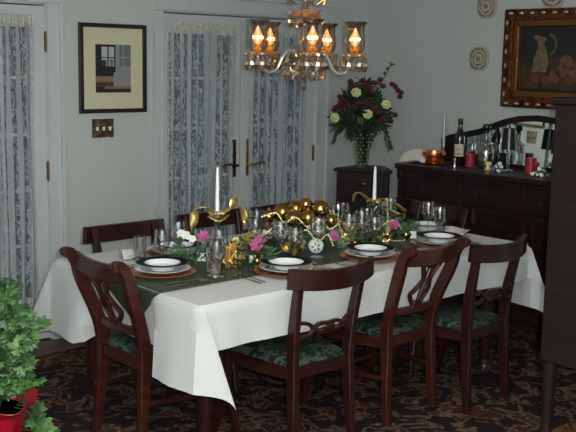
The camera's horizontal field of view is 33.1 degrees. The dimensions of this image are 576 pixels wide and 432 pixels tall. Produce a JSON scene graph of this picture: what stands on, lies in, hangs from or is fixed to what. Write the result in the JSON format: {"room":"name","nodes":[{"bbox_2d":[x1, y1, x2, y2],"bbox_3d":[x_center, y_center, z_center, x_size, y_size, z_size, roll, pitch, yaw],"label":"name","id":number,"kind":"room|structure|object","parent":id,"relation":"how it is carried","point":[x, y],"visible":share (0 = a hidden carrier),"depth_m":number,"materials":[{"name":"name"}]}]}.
{"room":"dining room","nodes":[
{"label":"dining room","id":0,"kind":"room"},
{"bbox_2d":[2,0,368,263],"bbox_3d":[-1.808,-0.484,5.622,6.400,2.600,0.120,-7,12,-41],"label":"wall","id":1,"kind":"structure","parent":0,"point":[109,180],"depth_m":6.22,"materials":[{"name":"grey paint"}]},
{"bbox_2d":[0,4,49,340],"bbox_3d":[-1.724,-0.213,5.694,0.698,2.030,0.062,-7,12,-41],"label":"door","id":2,"kind":"structure","parent":1,"relation":"in","point":[42,172],"depth_m":5.82,"materials":[{"name":"grey"}]},
{"bbox_2d":[0,13,38,312],"bbox_3d":[-1.718,-0.287,5.621,0.575,1.755,0.030,-7,12,-41],"label":"lace curtain","id":3,"kind":"object","parent":2,"relation":"hanging from","point":[15,20],"visible":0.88,"depth_m":5.72,"materials":[{"name":"grey fabric"}]},
{"bbox_2d":[0,0,66,339],"bbox_3d":[-1.996,-0.247,5.462,1.615,2.175,0.165,-7,12,-41],"label":"trim","id":4,"kind":"structure","parent":1,"relation":"attached to","point":[54,18],"depth_m":5.87,"materials":[{"name":"grey"}]},
{"bbox_2d":[92,119,113,137],"bbox_3d":[-1.161,-0.552,6.103,0.156,0.118,0.021,-7,12,-41],"label":"switch plate","id":5,"kind":"object","parent":1,"relation":"attached to","point":[101,128],"visible":1,"depth_m":6.10,"materials":[{"name":"brown metal"}]},
{"bbox_2d":[78,22,146,113],"bbox_3d":[-1.097,-0.926,6.092,0.486,0.553,0.024,-7,12,-41],"label":"framed picture","id":6,"kind":"object","parent":1,"relation":"attached to","point":[112,58],"visible":1,"depth_m":6.09,"materials":[{"name":"beige paper"}]},
{"bbox_2d":[164,13,240,239],"bbox_3d":[-0.588,-0.348,6.678,0.669,2.030,0.104,-7,12,-41],"label":"door","id":7,"kind":"structure","parent":1,"relation":"in","point":[235,68],"depth_m":6.69,"materials":[{"name":"grey"}]},
{"bbox_2d":[166,21,236,239],"bbox_3d":[-0.589,-0.426,6.627,0.577,1.755,0.031,-7,12,-41],"label":"lace curtain","id":8,"kind":"object","parent":7,"relation":"hanging from","point":[189,28],"visible":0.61,"depth_m":6.58,"materials":[{"name":"grey fabric"}]},
{"bbox_2d":[153,0,334,239],"bbox_3d":[-0.326,-0.452,6.949,1.615,2.175,0.165,-7,12,-41],"label":"trim","id":9,"kind":"structure","parent":1,"relation":"attached to","point":[268,9],"depth_m":6.68,"materials":[{"name":"grey"}]},
{"bbox_2d":[239,17,316,229],"bbox_3d":[-0.066,-0.412,7.142,0.718,2.030,0.104,-7,12,-41],"label":"door","id":10,"kind":"structure","parent":1,"relation":"in","point":[308,148],"depth_m":7.00,"materials":[{"name":"grey"}]},
{"bbox_2d":[248,25,308,228],"bbox_3d":[-0.074,-0.489,7.086,0.553,1.755,0.031,-7,12,-41],"label":"lace curtain","id":11,"kind":"object","parent":10,"relation":"hanging from","point":[284,32],"visible":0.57,"depth_m":7.04,"materials":[{"name":"grey fabric"}]},
{"bbox_2d":[4,322,541,355],"bbox_3d":[0.350,1.235,3.513,6.500,0.050,6.500,-7,12,-41],"label":"floor","id":12,"kind":"structure","parent":0,"point":[47,345],"depth_m":5.95,"materials":[{"name":"brown wood"}]},
{"bbox_2d":[6,325,575,431],"bbox_3d":[0.088,0.930,5.199,3.900,0.012,2.800,-7,12,-41],"label":"area rug","id":13,"kind":"object","parent":12,"relation":"on","point":[260,401],"visible":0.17,"depth_m":5.04,"materials":[{"name":"carpet"}]},
{"bbox_2d":[0,388,38,431],"bbox_3d":[-1.285,0.919,4.215,0.415,0.291,0.418,-7,12,-41],"label":"pot","id":14,"kind":"object","parent":13,"relation":"on","point":[12,412],"depth_m":4.19,"materials":[{"name":"red"}]},
{"bbox_2d":[0,277,60,431],"bbox_3d":[-1.230,0.677,4.195,0.539,0.816,0.523,1,9,-3],"label":"ivy","id":15,"kind":"object","parent":14,"relation":"in","point":[18,393],"visible":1,"depth_m":4.14,"materials":[{"name":"green plant"}]},
{"bbox_2d":[82,218,164,393],"bbox_3d":[-0.710,0.499,4.994,0.510,0.882,0.612,-7,12,-41],"label":"dining chair","id":16,"kind":"object","parent":13,"relation":"on","point":[94,235],"visible":0.16,"depth_m":5.14,"materials":[{"name":"brown wood"}]},
{"bbox_2d":[59,246,239,431],"bbox_3d":[-0.642,0.578,4.490,0.667,0.895,0.536,-7,12,-43],"label":"chair","id":17,"kind":"object","parent":13,"relation":"on","point":[136,352],"visible":0.76,"depth_m":4.33,"materials":[{"name":"brown wood"}]},
{"bbox_2d":[176,207,247,390],"bbox_3d":[-0.282,0.436,5.441,0.510,0.882,0.612,-7,12,-41],"label":"dining chair","id":18,"kind":"object","parent":13,"relation":"on","point":[234,217],"visible":0.09,"depth_m":5.57,"materials":[{"name":"brown wood"}]},
{"bbox_2d":[85,287,495,431],"bbox_3d":[0.088,0.555,5.147,2.250,0.745,1.150,-7,12,-41],"label":"dining table","id":19,"kind":"object","parent":13,"relation":"on","point":[204,403],"visible":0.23,"depth_m":4.79,"materials":[{"name":"brown wood"}]},
{"bbox_2d":[29,217,544,411],"bbox_3d":[0.090,0.398,5.157,2.498,0.451,1.531,-7,12,-41],"label":"tablecloth","id":20,"kind":"object","parent":19,"relation":"on","point":[188,327],"visible":0.43,"depth_m":4.26,"materials":[{"name":"white fabric"}]},
{"bbox_2d":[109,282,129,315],"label":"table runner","id":21,"kind":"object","parent":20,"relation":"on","point":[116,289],"depth_m":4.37,"materials":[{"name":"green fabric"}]},
{"bbox_2d":[118,249,145,259],"bbox_3d":[-0.775,0.180,4.812,0.110,0.040,0.146,-2,10,-21],"label":"napkin","id":22,"kind":"object","parent":20,"relation":"on","point":[127,253],"visible":0.95,"depth_m":4.78,"materials":[{"name":"grey fabric"}]},
{"bbox_2d":[146,249,207,257],"bbox_3d":[-0.559,0.188,4.887,0.310,0.016,0.310,-7,12,-41],"label":"charger plate","id":23,"kind":"object","parent":20,"relation":"on","point":[150,252],"visible":0.22,"depth_m":4.84,"materials":[{"name":"orange metal"}]},
{"bbox_2d":[151,246,202,254],"bbox_3d":[-0.559,0.174,4.885,0.260,0.021,0.260,-7,12,-41],"label":"dinner plate","id":24,"kind":"object","parent":23,"relation":"on","point":[191,250],"visible":0.36,"depth_m":4.87,"materials":[{"name":"white ceramic"}]},
{"bbox_2d":[152,239,201,251],"bbox_3d":[-0.558,0.157,4.882,0.254,0.036,0.254,-7,12,-41],"label":"soup bowl","id":25,"kind":"object","parent":24,"relation":"on","point":[164,244],"visible":0.72,"depth_m":4.91,"materials":[{"name":"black ceramic"}]},
{"bbox_2d":[134,254,261,312],"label":"table runner","id":26,"kind":"object","parent":20,"relation":"on","point":[147,295],"depth_m":4.33,"materials":[{"name":"green fabric"}]},
{"bbox_2d":[131,267,195,278],"bbox_3d":[-0.576,0.257,4.448,0.310,0.016,0.310,-7,12,-41],"label":"charger plate","id":27,"kind":"object","parent":26,"relation":"on","point":[191,270],"visible":0.51,"depth_m":4.38,"materials":[{"name":"brown wood"}]},
{"bbox_2d":[134,265,190,274],"bbox_3d":[-0.575,0.243,4.445,0.260,0.021,0.260,-7,12,-41],"label":"dinner plate","id":28,"kind":"object","parent":27,"relation":"on","point":[136,267],"visible":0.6,"depth_m":4.41,"materials":[{"name":"white ceramic"}]},
{"bbox_2d":[135,256,189,271],"bbox_3d":[-0.575,0.226,4.443,0.254,0.036,0.254,-7,12,-41],"label":"soup bowl","id":29,"kind":"object","parent":28,"relation":"on","point":[157,263],"visible":1,"depth_m":4.47,"materials":[{"name":"white ceramic"}]},
{"bbox_2d":[166,229,218,265],"bbox_3d":[-0.456,0.146,4.622,0.246,0.182,0.262,-7,12,-41],"label":"floral spray","id":30,"kind":"object","parent":26,"relation":"on","point":[203,235],"visible":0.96,"depth_m":4.59,"materials":[{"name":"green plant"}]},
{"bbox_2d":[204,238,223,276],"bbox_3d":[-0.335,0.190,4.410,0.092,0.165,0.092,-7,12,-41],"label":"wine glass","id":31,"kind":"object","parent":26,"relation":"on","point":[207,275],"visible":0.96,"depth_m":4.41,"materials":[{"name":"clear glass"}]},
{"bbox_2d":[207,167,223,265],"bbox_3d":[-0.339,-0.001,4.645,0.106,0.469,0.106,-7,12,-41],"label":"candlestick","id":32,"kind":"object","parent":26,"relation":"on","point":[217,169],"visible":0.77,"depth_m":4.62,"materials":[{"name":"white wax"}]},
{"bbox_2d":[215,167,218,210],"bbox_3d":[-0.337,-0.127,4.625,0.021,0.215,0.020,-7,12,-41],"label":"taper candle","id":33,"kind":"object","parent":32,"relation":"on","point":[217,170],"depth_m":4.62,"materials":[{"name":"white wax"}]},
{"bbox_2d":[190,193,247,233],"bbox_3d":[-0.329,-0.013,4.628,0.276,0.206,0.120,2,9,3],"label":"ribbon bow","id":34,"kind":"object","parent":32,"relation":"attached to","point":[194,216],"visible":1,"depth_m":4.62,"materials":[{"name":"brown metal"}]},
{"bbox_2d":[202,235,245,258],"bbox_3d":[-0.312,0.152,4.810,0.233,0.117,0.230,-1,9,-14],"label":"floral spray","id":35,"kind":"object","parent":26,"relation":"on","point":[216,240],"visible":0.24,"depth_m":4.80,"materials":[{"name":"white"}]},
{"bbox_2d":[219,240,244,267],"bbox_3d":[-0.266,0.177,4.640,0.093,0.121,0.117,4,10,19],"label":"gift box","id":36,"kind":"object","parent":26,"relation":"on","point":[230,249],"visible":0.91,"depth_m":4.60,"materials":[{"name":"gold metal"}]},
{"bbox_2d":[239,237,292,244],"bbox_3d":[-0.128,0.135,5.272,0.310,0.016,0.310,-7,12,-41],"label":"charger plate","id":37,"kind":"object","parent":20,"relation":"on","point":[289,239],"visible":0.16,"depth_m":5.25,"materials":[{"name":"orange metal"}]},
{"bbox_2d":[241,235,286,241],"bbox_3d":[-0.128,0.121,5.269,0.260,0.021,0.260,-7,12,-41],"label":"dinner plate","id":38,"kind":"object","parent":37,"relation":"on","point":[282,236],"visible":0.23,"depth_m":5.28,"materials":[{"name":"white ceramic"}]},
{"bbox_2d":[241,228,284,238],"bbox_3d":[-0.127,0.104,5.267,0.254,0.036,0.254,-7,12,-41],"label":"soup bowl","id":39,"kind":"object","parent":38,"relation":"on","point":[252,231],"visible":0.43,"depth_m":5.32,"materials":[{"name":"black ceramic"}]},
{"bbox_2d":[253,266,317,276],"bbox_3d":[-0.009,0.256,4.521,0.310,0.016,0.310,-7,12,-41],"label":"charger plate","id":40,"kind":"object","parent":20,"relation":"on","point":[259,271],"visible":0.27,"depth_m":4.46,"materials":[{"name":"brown wood"}]},
{"bbox_2d":[258,263,313,272],"bbox_3d":[-0.009,0.242,4.519,0.260,0.021,0.260,-7,12,-41],"label":"dinner plate","id":41,"kind":"object","parent":40,"relation":"on","point":[262,266],"visible":0.43,"depth_m":4.50,"materials":[{"name":"white ceramic"}]},
{"bbox_2d":[259,255,312,269],"bbox_3d":[-0.008,0.225,4.516,0.254,0.036,0.254,-7,12,-41],"label":"soup bowl","id":42,"kind":"object","parent":41,"relation":"on","point":[282,262],"visible":0.98,"depth_m":4.54,"materials":[{"name":"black ceramic"}]},
{"bbox_2d":[272,239,349,265],"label":"table runner","id":43,"kind":"object","parent":20,"relation":"on","point":[330,253],"depth_m":4.97,"materials":[{"name":"green fabric"}]},
{"bbox_2d":[232,232,270,256],"bbox_3d":[-0.186,0.138,4.946,0.112,0.106,0.192,8,11,36],"label":"gift box","id":44,"kind":"object","parent":43,"relation":"on","point":[249,234],"visible":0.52,"depth_m":4.93,"materials":[{"name":"gold metal"}]},
{"bbox_2d":[232,242,276,272],"bbox_3d":[-0.164,0.186,4.592,0.261,0.128,0.289,-7,12,-41],"label":"floral spray","id":45,"kind":"object","parent":43,"relation":"on","point":[252,265],"visible":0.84,"depth_m":4.57,"materials":[{"name":"green plant"}]},
{"bbox_2d":[240,227,281,257],"bbox_3d":[-0.153,0.148,4.785,0.251,0.169,0.238,-7,12,-41],"label":"floral spray","id":46,"kind":"object","parent":43,"relation":"on","point":[257,243],"visible":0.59,"depth_m":4.75,"materials":[{"name":"green"}]},
{"bbox_2d":[260,230,301,255],"bbox_3d":[-0.053,0.136,4.969,0.264,0.135,0.249,7,11,31],"label":"floral spray","id":47,"kind":"object","parent":43,"relation":"on","point":[272,238],"visible":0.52,"depth_m":4.97,"materials":[{"name":"green plant"}]},
{"bbox_2d":[281,238,304,255],"bbox_3d":[0.028,0.156,4.858,0.104,0.080,0.112,8,11,35],"label":"leaf","id":48,"kind":"object","parent":43,"relation":"on","point":[286,247],"visible":0.94,"depth_m":4.85,"materials":[{"name":"brown"}]},
{"bbox_2d":[273,219,324,252],"bbox_3d":[0.059,0.096,5.026,0.300,0.172,0.298,-7,12,-41],"label":"bowl","id":49,"kind":"object","parent":43,"relation":"on","point":[276,222],"visible":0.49,"depth_m":4.96,"materials":[{"name":"clear glass"}]},
{"bbox_2d":[273,201,290,221],"bbox_3d":[-0.028,-0.024,5.027,0.100,0.112,0.100,-7,12,-41],"label":"ball ornament","id":50,"kind":"object","parent":49,"relation":"in","point":[282,208],"visible":0.73,"depth_m":4.99,"materials":[{"name":"brown metal"}]},
{"bbox_2d":[284,209,299,225],"bbox_3d":[0.021,0.008,4.927,0.080,0.092,0.080,-7,12,-41],"label":"ball ornament","id":51,"kind":"object","parent":49,"relation":"in","point":[292,213],"visible":0.91,"depth_m":4.90,"materials":[{"name":"brown metal"}]},
{"bbox_2d":[291,207,305,229],"bbox_3d":[0.061,0.015,5.013,0.110,0.122,0.110,-7,12,-41],"label":"ball ornament","id":52,"kind":"object","parent":49,"relation":"in","point":[299,211],"visible":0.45,"depth_m":4.98,"materials":[{"name":"brown"}]},
{"bbox_2d":[299,195,312,209],"bbox_3d":[0.092,-0.066,5.020,0.072,0.084,0.072,-7,12,-41],"label":"ball ornament","id":53,"kind":"object","parent":52,"relation":"on","point":[305,202],"visible":0.8,"depth_m":5.00,"materials":[{"name":"brown"}]},
{"bbox_2d":[261,212,338,229],"bbox_3d":[0.061,0.025,4.885,0.390,0.089,0.010,1,9,0],"label":"bead garland","id":54,"kind":"object","parent":49,"relation":"on","point":[271,213],"visible":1,"depth_m":4.88,"materials":[{"name":"gold metal"}]},
{"bbox_2d":[300,207,315,225],"bbox_3d":[0.101,0.004,4.932,0.084,0.096,0.084,-7,12,-41],"label":"ball ornament","id":55,"kind":"object","parent":49,"relation":"in","point":[305,216],"visible":0.88,"depth_m":4.90,"materials":[{"name":"brown metal"}]},
{"bbox_2d":[311,197,328,217],"bbox_3d":[0.167,-0.042,5.004,0.096,0.108,0.096,-7,12,-41],"label":"ball ornament","id":56,"kind":"object","parent":49,"relation":"in","point":[320,207],"visible":0.98,"depth_m":4.97,"materials":[{"name":"brown"}]},
{"bbox_2d":[325,212,337,226],"bbox_3d":[0.221,0.018,4.954,0.068,0.080,0.068,-7,12,-41],"label":"ball ornament","id":57,"kind":"object","parent":49,"relation":"in","point":[331,219],"visible":0.93,"depth_m":4.93,"materials":[{"name":"brown metal"}]},
{"bbox_2d":[308,238,323,252],"bbox_3d":[0.144,0.152,4.976,0.079,0.080,0.036,1,9,-1],"label":"ornament","id":58,"kind":"object","parent":43,"relation":"on","point":[315,247],"visible":0.93,"depth_m":4.96,"materials":[{"name":"white"}]},
{"bbox_2d":[302,226,346,249],"bbox_3d":[0.179,0.110,5.067,0.240,0.137,0.235,-7,12,-41],"label":"floral spray","id":59,"kind":"object","parent":43,"relation":"on","point":[334,235],"visible":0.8,"depth_m":5.03,"materials":[{"name":"green plant"}]},
{"bbox_2d":[337,223,356,245],"bbox_3d":[0.318,0.096,5.234,0.093,0.116,0.122,1,9,-4],"label":"gift box","id":60,"kind":"object","parent":43,"relation":"on","point":[346,228],"visible":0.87,"depth_m":5.19,"materials":[{"name":"gold metal"}]},
{"bbox_2d":[339,251,398,261],"bbox_3d":[0.415,0.204,4.899,0.310,0.016,0.310,-7,12,-41],"label":"charger plate","id":61,"kind":"object","parent":20,"relation":"on","point":[343,254],"visible":0.43,"depth_m":4.85,"materials":[{"name":"brown wood"}]},
{"bbox_2d":[345,249,395,258],"bbox_3d":[0.415,0.190,4.896,0.260,0.021,0.260,-7,12,-41],"label":"dinner plate","id":62,"kind":"object","parent":61,"relation":"on","point":[348,251],"visible":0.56,"depth_m":4.87,"materials":[{"name":"white ceramic"}]},
{"bbox_2d":[345,242,395,255],"bbox_3d":[0.415,0.173,4.894,0.254,0.036,0.254,-7,12,-41],"label":"soup bowl","id":63,"kind":"object","parent":62,"relation":"on","point":[364,248],"visible":1,"depth_m":4.92,"materials":[{"name":"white ceramic"}]},
{"bbox_2d":[378,231,422,251],"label":"table runner","id":64,"kind":"object","parent":20,"relation":"on","point":[407,242],"depth_m":5.32,"materials":[{"name":"green fabric"}]},
{"bbox_2d":[336,214,374,238],"bbox_3d":[0.370,0.057,5.373,0.240,0.152,0.256,-7,12,-41],"label":"floral spray","id":65,"kind":"object","parent":64,"relation":"on","point":[361,218],"visible":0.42,"depth_m":5.36,"materials":[{"name":"green plant"}]},
{"bbox_2d":[344,226,389,245],"bbox_3d":[0.412,0.118,5.122,0.275,0.112,0.276,-7,12,-41],"label":"floral spray","id":66,"kind":"object","parent":64,"relation":"on","point":[375,231],"visible":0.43,"depth_m":5.12,"materials":[{"name":"green plant"}]},
{"bbox_2d":[364,166,379,239],"bbox_3d":[0.478,-0.072,5.378,0.106,0.409,0.106,-7,12,-41],"label":"candlestick","id":67,"kind":"object","parent":64,"relation":"on","point":[375,172],"visible":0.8,"depth_m":5.36,"materials":[{"name":"white wax"}]},
{"bbox_2d":[372,166,376,199],"bbox_3d":[0.480,-0.180,5.361,0.021,0.190,0.020,-7,12,-41],"label":"taper candle","id":68,"kind":"object","parent":67,"relation":"on","point":[375,173],"depth_m":5.36,"materials":[{"name":"white wax"}]},
{"bbox_2d":[352,192,406,216],"bbox_3d":[0.505,-0.068,5.368,0.303,0.137,0.106,2,9,6],"label":"ribbon bow","id":69,"kind":"object","parent":67,"relation":"attached to","point":[368,200],"visible":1,"depth_m":5.35,"materials":[{"name":"brown metal"}]},
{"bbox_2d":[368,216,409,240],"bbox_3d":[0.576,0.062,5.444,0.251,0.128,0.250,6,10,27],"label":"floral spray","id":70,"kind":"object","parent":64,"relation":"on","point":[394,224],"visible":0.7,"depth_m":5.39,"materials":[{"name":"green plant"}]},
{"bbox_2d":[382,210,420,232],"bbox_3d":[0.646,0.036,5.621,0.286,0.136,0.258,-7,12,-41],"label":"floral spray","id":71,"kind":"object","parent":64,"relation":"on","point":[404,215],"visible":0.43,"depth_m":5.60,"materials":[{"name":"green plant"}]},
{"bbox_3d":[0.814,0.089,5.672,0.310,0.016,0.310,-7,12,-41],"label":"charger plate","id":72,"kind":"object","parent":64,"relation":"on","visible":0},
{"bbox_2d":[406,226,447,231],"bbox_3d":[0.814,0.075,5.670,0.260,0.021,0.260,-7,12,-41],"label":"dinner plate","id":73,"kind":"object","parent":72,"relation":"on","point":[438,228],"visible":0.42,"depth_m":5.63,"materials":[{"name":"white ceramic"}]},
{"bbox_2d":[407,219,448,229],"bbox_3d":[0.815,0.058,5.668,0.254,0.036,0.254,-7,12,-41],"label":"soup bowl","id":74,"kind":"object","parent":73,"relation":"on","point":[424,225],"visible":0.9,"depth_m":5.70,"materials":[{"name":"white ceramic"}]},
{"bbox_2d":[410,239,440,247],"bbox_3d":[0.821,0.151,5.280,0.310,0.016,0.310,-7,12,-41],"label":"charger plate","id":75,"kind":"object","parent":20,"relation":"on","point":[414,241],"visible":0.35,"depth_m":5.23,"materials":[{"name":"brown wood"}]},
{"bbox_2d":[415,236,456,245],"bbox_3d":[0.822,0.137,5.278,0.260,0.021,0.260,-7,12,-41],"label":"dinner plate","id":76,"kind":"object","parent":75,"relation":"on","point":[424,240],"visible":0.47,"depth_m":5.26,"materials":[{"name":"white ceramic"}]},
{"bbox_2d":[416,231,462,242],"bbox_3d":[0.822,0.120,5.276,0.254,0.036,0.254,-7,12,-41],"label":"soup bowl","id":77,"kind":"object","parent":76,"relation":"on","point":[432,236],"visible":0.98,"depth_m":5.30,"materials":[{"name":"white ceramic"}]},
{"bbox_2d":[445,226,469,234],"bbox_3d":[0.983,0.081,5.648,0.121,0.040,0.162,5,10,25],"label":"napkin","id":78,"kind":"object","parent":20,"relation":"on","point":[453,229],"visible":0.88,"depth_m":5.63,"materials":[{"name":"grey fabric"}]},
{"bbox_2d":[212,256,373,431],"bbox_3d":[0.035,0.604,4.420,0.510,0.882,0.612,-7,12,-40],"label":"dining chair","id":79,"kind":"object","parent":13,"relation":"on","point":[294,356],"visible":0.91,"depth_m":4.28,"materials":[{"name":"brown wood"}]},
{"bbox_2d":[250,202,369,353],"bbox_3d":[0.111,0.388,5.791,0.612,0.882,0.510,10,13,44],"label":"dining chair","id":80,"kind":"object","parent":13,"relation":"on","point":[256,212],"visible":0.06,"depth_m":5.75,"materials":[{"name":"brown wood"}]},
{"bbox_2d":[300,237,470,425],"bbox_3d":[0.491,0.527,4.853,0.536,0.895,0.667,-8,13,-44],"label":"chair","id":81,"kind":"object","parent":13,"relation":"on","point":[392,327],"visible":0.87,"depth_m":4.71,"materials":[{"name":"brown wood"}]},
{"bbox_2d":[408,199,474,366],"bbox_3d":[0.774,0.382,5.906,0.612,0.882,0.510,-7,12,-41],"label":"dining chair","id":82,"kind":"object","parent":13,"relation":"on","point":[464,215],"visible":0.22,"depth_m":5.99,"materials":[{"name":"brown wood"}]},
{"bbox_2d":[379,233,527,414],"bbox_3d":[0.885,0.519,5.058,0.510,0.882,0.612,-8,13,-44],"label":"dining chair","id":83,"kind":"object","parent":13,"relation":"on","point":[465,323],"visible":0.89,"depth_m":4.88,"materials":[{"name":"brown wood"}]},
{"bbox_2d":[395,115,554,329],"bbox_3d":[1.478,0.050,6.422,0.506,1.418,1.660,-7,12,-41],"label":"sideboard","id":84,"kind":"object","parent":13,"relation":"on","point":[507,205],"visible":0.41,"depth_m":6.40,"materials":[{"name":"brown wood"}]},
{"bbox_2d":[398,148,425,162],"bbox_3d":[0.914,-0.437,6.907,0.203,0.094,0.183,6,10,30],"label":"napkin","id":85,"kind":"object","parent":84,"relation":"on","point":[413,154],"visible":0.88,"depth_m":6.86,"materials":[{"name":"grey fabric"}]},
{"bbox_2d":[418,150,449,164],"bbox_3d":[1.030,-0.415,6.840,0.230,0.085,0.230,-7,12,-41],"label":"copper bowl","id":86,"kind":"object","parent":84,"relation":"on","point":[433,157],"visible":0.98,"depth_m":6.78,"materials":[{"name":"brown metal"}]},
{"bbox_2d":[418,161,449,164],"bbox_3d":[1.030,-0.378,6.845,0.230,0.010,0.230,-7,12,-41],"label":"copper tray","id":87,"kind":"object","parent":84,"relation":"on","point":[426,162],"depth_m":6.79,"materials":[{"name":"brown metal"}]},
{"bbox_2d":[441,113,445,160],"bbox_3d":[1.113,-0.561,6.923,0.060,0.352,0.058,-7,12,-41],"label":"candlestick","id":88,"kind":"object","parent":84,"relation":"on","point":[444,119],"visible":0.64,"depth_m":6.91,"materials":[{"name":"white wax"}]},
{"bbox_2d":[442,113,445,145],"bbox_3d":[1.114,-0.617,6.914,0.022,0.240,0.021,-7,12,-41],"label":"taper candle","id":89,"kind":"object","parent":88,"relation":"on","point":[444,120],"depth_m":6.91,"materials":[{"name":"white wax"}]},
{"bbox_2d":[454,118,465,165],"bbox_3d":[1.189,-0.513,6.707,0.077,0.326,0.076,-7,12,-41],"label":"wine bottle","id":90,"kind":"object","parent":84,"relation":"on","point":[459,141],"visible":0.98,"depth_m":6.68,"materials":[{"name":"black glass"}]},
{"bbox_2d":[465,153,474,166],"bbox_3d":[1.246,-0.380,6.633,0.068,0.090,0.068,-7,12,-41],"label":"votive candle","id":91,"kind":"object","parent":84,"relation":"on","point":[469,158],"visible":1,"depth_m":6.61,"materials":[{"name":"red wax"}]},
{"bbox_2d":[477,123,493,167],"bbox_3d":[1.345,-0.478,6.583,0.110,0.303,0.116,-7,12,-41],"label":"decanter","id":92,"kind":"object","parent":84,"relation":"on","point":[486,127],"visible":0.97,"depth_m":6.57,"materials":[{"name":"clear glass"}]},
{"bbox_2d":[441,115,554,171],"bbox_3d":[1.664,-0.490,6.496,0.031,0.368,1.600,-7,12,-41],"label":"mirror","id":93,"kind":"object","parent":84,"relation":"on","point":[534,133],"depth_m":6.60,"materials":[{"name":"white mirror"}]},
{"bbox_2d":[501,128,515,171],"bbox_3d":[1.455,-0.436,6.390,0.100,0.285,0.100,-7,12,-41],"label":"candle lamp","id":94,"kind":"object","parent":84,"relation":"on","point":[509,134],"visible":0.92,"depth_m":6.34,"materials":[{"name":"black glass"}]},
{"bbox_2d":[524,157,536,173],"bbox_3d":[1.570,-0.324,6.276,0.078,0.104,0.078,-7,12,-41],"label":"votive candle","id":95,"kind":"object","parent":84,"relation":"on","point":[530,166],"visible":0.91,"depth_m":6.25,"materials":[{"name":"red wax"}]},
{"bbox_2d":[334,165,392,219],"bbox_3d":[0.582,0.115,7.330,0.430,0.970,0.346,4,9,17],"label":"stand","id":96,"kind":"object","parent":12,"relation":"on","point":[352,179],"visible":0.5,"depth_m":7.14,"materials":[{"name":"brown wood"}]},
{"bbox_2d":[352,133,372,167],"bbox_3d":[0.552,-0.507,7.233,0.164,0.285,0.165,-7,12,-41],"label":"flower vase","id":97,"kind":"object","parent":96,"relation":"on","point":[354,141],"visible":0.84,"depth_m":7.23,"materials":[{"name":"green glass"}]},
{"bbox_2d":[326,62,403,163],"bbox_3d":[0.549,-0.776,7.239,0.558,0.756,0.499,1,9,-3],"label":"flower arrangement","id":98,"kind":"object","parent":97,"relation":"in","point":[357,111],"visible":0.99,"depth_m":7.11,"materials":[{"name":"green plant"}]},
{"bbox_2d":[539,97,575,431],"bbox_3d":[1.525,0.391,3.625,0.522,1.625,1.022,-7,12,-41],"label":"tall cabinet","id":99,"kind":"object","parent":12,"relation":"on","point":[558,340],"visible":1,"depth_m":3.74,"materials":[{"name":"brown wood"}]},
{"bbox_2d":[364,0,575,219],"bbox_3d":[2.748,-0.367,5.432,0.100,2.600,6.520,-7,12,-41],"label":"wall","id":100,"kind":"structure","parent":0,"point":[429,43],"depth_m":7.15,"materials":[{"name":"grey paint"}]},
{"bbox_2d":[469,46,488,70],"bbox_3d":[1.341,-1.104,6.810,0.024,0.171,0.164,-7,12,-41],"label":"decorative plate","id":101,"kind":"object","parent":100,"relation":"attached to","point":[479,56],"visible":1,"depth_m":6.80,"materials":[{"name":"beige ceramic"}]},
{"bbox_2d":[477,0,496,18],"bbox_3d":[1.378,-1.454,6.720,0.024,0.171,0.164,-7,12,-41],"label":"decorative plate","id":102,"kind":"object","parent":100,"relation":"attached to","point":[486,9],"visible":1,"depth_m":6.71,"materials":[{"name":"beige ceramic"}]},
{"bbox_2d":[500,7,575,109],"bbox_3d":[1.827,-1.010,6.246,0.066,0.655,1.040,-7,12,-41],"label":"framed painting","id":103,"kind":"object","parent":100,"relation":"attached to","point":[539,58],"visible":0.96,"depth_m":6.44,"materials":[{"name":"brown wood"}]},
{"bbox_2d":[541,0,564,7],"bbox_3d":[1.730,-1.450,6.326,0.024,0.188,0.180,-7,12,-41],"label":"decorative plate","id":104,"kind":"object","parent":100,"relation":"attached to","point":[546,3],"visible":0.97,"depth_m":6.33,"materials":[{"name":"beige ceramic"}]},
{"bbox_3d":[0.400,-1.382,3.096,6.500,0.050,6.500,-7,12,-41],"label":"ceiling","id":105,"kind":"structure","parent":0,"visible":0},
{"bbox_2d":[243,0,368,90],"bbox_3d":[0.114,-1.144,4.939,0.619,1.006,0.636,3,9,10],"label":"chandelier","id":106,"kind":"object","parent":105,"relation":"hanging from","point":[309,60],"visible":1,"depth_m":4.93,"materials":[{"name":"clear glass"}]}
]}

